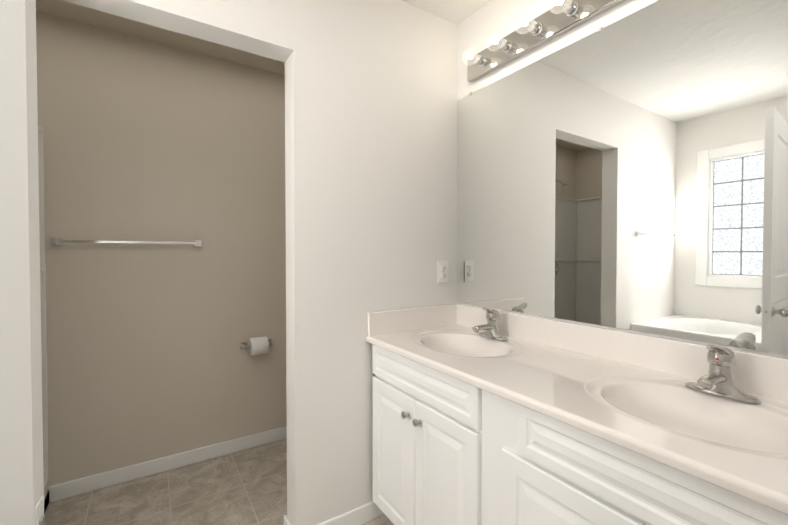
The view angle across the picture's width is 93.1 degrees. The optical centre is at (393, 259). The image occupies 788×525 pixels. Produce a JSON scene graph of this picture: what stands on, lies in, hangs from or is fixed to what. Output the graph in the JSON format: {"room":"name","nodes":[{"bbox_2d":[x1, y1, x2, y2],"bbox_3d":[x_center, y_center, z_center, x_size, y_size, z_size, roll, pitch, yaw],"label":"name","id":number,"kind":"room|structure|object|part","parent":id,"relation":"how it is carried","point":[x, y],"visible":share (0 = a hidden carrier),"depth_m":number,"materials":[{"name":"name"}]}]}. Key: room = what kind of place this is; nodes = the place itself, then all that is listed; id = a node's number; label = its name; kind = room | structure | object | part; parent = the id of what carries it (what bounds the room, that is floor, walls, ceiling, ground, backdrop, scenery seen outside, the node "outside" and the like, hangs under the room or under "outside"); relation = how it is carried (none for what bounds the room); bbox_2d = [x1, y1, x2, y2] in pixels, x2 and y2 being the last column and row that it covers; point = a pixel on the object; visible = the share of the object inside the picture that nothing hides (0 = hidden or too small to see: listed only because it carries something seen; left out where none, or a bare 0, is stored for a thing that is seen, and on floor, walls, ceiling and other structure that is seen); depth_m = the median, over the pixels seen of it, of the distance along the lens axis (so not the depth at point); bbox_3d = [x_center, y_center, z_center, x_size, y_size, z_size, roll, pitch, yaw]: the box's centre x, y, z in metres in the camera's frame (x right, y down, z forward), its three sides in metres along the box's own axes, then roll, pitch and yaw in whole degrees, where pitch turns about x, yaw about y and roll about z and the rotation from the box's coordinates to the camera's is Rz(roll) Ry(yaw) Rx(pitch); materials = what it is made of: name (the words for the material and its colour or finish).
{"room":"bathroom","nodes":[
{"label":"bathroom","id":0,"kind":"room"},
{"bbox_2d":[0,0,43,524],"bbox_3d":[-0.736,0.207,0.273,0.710,2.018,0.035,-1,1,-29],"label":"wall","id":1,"kind":"structure","parent":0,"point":[21,461],"depth_m":0.42,"materials":[{"name":"white paint"}]},
{"bbox_2d":[35,496,44,524],"bbox_3d":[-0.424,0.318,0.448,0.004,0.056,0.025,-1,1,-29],"label":"baseboard","id":2,"kind":"structure","parent":1,"relation":"attached to","point":[39,515],"depth_m":0.45,"materials":[{"name":"white wood"}]},
{"bbox_2d":[36,11,286,485],"bbox_3d":[-1.370,-0.024,2.117,2.975,2.440,0.120,-1,1,-33],"label":"wall","id":3,"kind":"structure","parent":0,"point":[148,359],"depth_m":2.07,"materials":[{"name":"beige paint"}]},
{"bbox_2d":[51,237,201,246],"bbox_3d":[-1.393,-0.091,1.992,0.662,0.040,0.062,-1,1,-33],"label":"towel bar","id":4,"kind":"object","parent":3,"relation":"attached to","point":[60,241],"visible":1,"depth_m":1.94,"materials":[{"name":"silver metal"}]},
{"bbox_2d":[49,426,286,502],"bbox_3d":[-1.334,1.156,2.082,2.735,0.082,0.013,-1,1,-33],"label":"baseboard","id":5,"kind":"structure","parent":3,"relation":"attached to","point":[67,489],"depth_m":2.08,"materials":[{"name":"white wood"}]},
{"bbox_2d":[240,336,271,355],"bbox_3d":[-0.846,0.538,2.324,0.190,0.108,0.120,-1,1,-33],"label":"toilet paper holder","id":6,"kind":"object","parent":3,"relation":"attached to","point":[258,345],"visible":1,"depth_m":2.29,"materials":[{"name":"white paper"}]},
{"bbox_3d":[-0.858,0.538,2.343,0.190,0.040,0.074,-1,1,-33],"label":"post","id":7,"kind":"part","parent":6,"relation":"part of","materials":[{"name":"silver metal"}]},
{"bbox_2d":[44,438,393,524],"bbox_3d":[-0.476,1.250,0.764,3.335,0.060,3.760,-1,1,-33],"label":"floor","id":8,"kind":"structure","parent":0,"point":[246,487],"depth_m":1.87,"materials":[{"name":"tile"}]},
{"bbox_2d":[38,126,48,513],"bbox_3d":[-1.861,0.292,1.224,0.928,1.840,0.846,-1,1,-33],"label":"door","id":9,"kind":"structure","parent":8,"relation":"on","point":[43,309],"depth_m":1.81,"materials":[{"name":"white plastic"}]},
{"bbox_2d":[366,304,787,524],"bbox_3d":[0.515,0.716,1.216,0.568,0.993,1.523,-1,1,-33],"label":"bathroom vanity","id":10,"kind":"object","parent":8,"relation":"on","point":[483,416],"visible":1,"depth_m":1.07,"materials":[{"name":"white wood"}]},
{"bbox_2d":[472,307,507,340],"bbox_3d":[0.406,0.281,1.649,0.150,0.139,0.158,-1,1,-33],"label":"faucet","id":11,"kind":"object","parent":10,"relation":"on","point":[492,332],"depth_m":1.65,"materials":[{"name":"silver metal"}]},
{"bbox_2d":[685,345,760,403],"bbox_3d":[0.842,0.293,0.979,0.150,0.139,0.158,-1,1,-33],"label":"faucet","id":12,"kind":"object","parent":10,"relation":"on","point":[720,384],"depth_m":0.98,"materials":[{"name":"silver metal"}]},
{"bbox_2d":[61,0,457,524],"bbox_3d":[-0.841,-0.009,1.304,2.735,2.440,0.120,-1,1,-33],"label":"wall","id":13,"kind":"structure","parent":0,"point":[371,153],"depth_m":1.64,"materials":[{"name":"white paint"}]},
{"bbox_2d":[284,501,383,524],"bbox_3d":[-0.676,1.167,1.432,1.430,0.082,0.146,-1,1,-33],"label":"baseboard","id":14,"kind":"structure","parent":13,"relation":"attached to","point":[365,513],"depth_m":1.68,"materials":[{"name":"white wood"}]},
{"bbox_2d":[438,261,447,282],"bbox_3d":[0.256,0.065,1.941,0.070,0.115,0.010,-1,1,-33],"label":"electrical outlet","id":15,"kind":"object","parent":13,"relation":"attached to","point":[442,271],"visible":1,"depth_m":1.94,"materials":[{"name":"white plastic"}]},
{"bbox_2d":[36,0,490,74],"bbox_3d":[-0.476,-1.230,0.721,3.335,0.100,3.760,-1,1,-33],"label":"ceiling","id":16,"kind":"structure","parent":0,"point":[67,10],"depth_m":1.91,"materials":[{"name":"beige paint"}]},
{"bbox_2d":[457,0,787,357],"bbox_3d":[0.721,-0.013,1.521,0.120,2.440,3.400,-1,1,-33],"label":"wall","id":17,"kind":"structure","parent":0,"point":[476,28],"depth_m":1.67,"materials":[{"name":"white paint"}]},
{"bbox_2d":[461,0,624,81],"bbox_3d":[0.661,-0.943,1.343,0.155,0.110,1.220,-1,1,-33],"label":"sconce","id":18,"kind":"object","parent":17,"relation":"attached to","point":[560,18],"visible":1,"depth_m":1.53,"materials":[{"name":"silver metal"}]},
{"bbox_2d":[367,304,787,401],"bbox_3d":[0.522,0.305,1.214,0.549,0.109,1.523,-1,1,-33],"label":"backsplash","id":19,"kind":"structure","parent":17,"relation":"attached to","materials":[{"name":"white stone"}]},
{"bbox_2d":[457,0,787,354],"bbox_3d":[0.749,-0.299,1.352,0.009,1.078,1.514,-1,1,-33],"label":"mirror","id":20,"kind":"object","parent":17,"relation":"attached to","point":[629,172],"visible":1,"depth_m":1.23,"materials":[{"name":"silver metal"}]}
]}

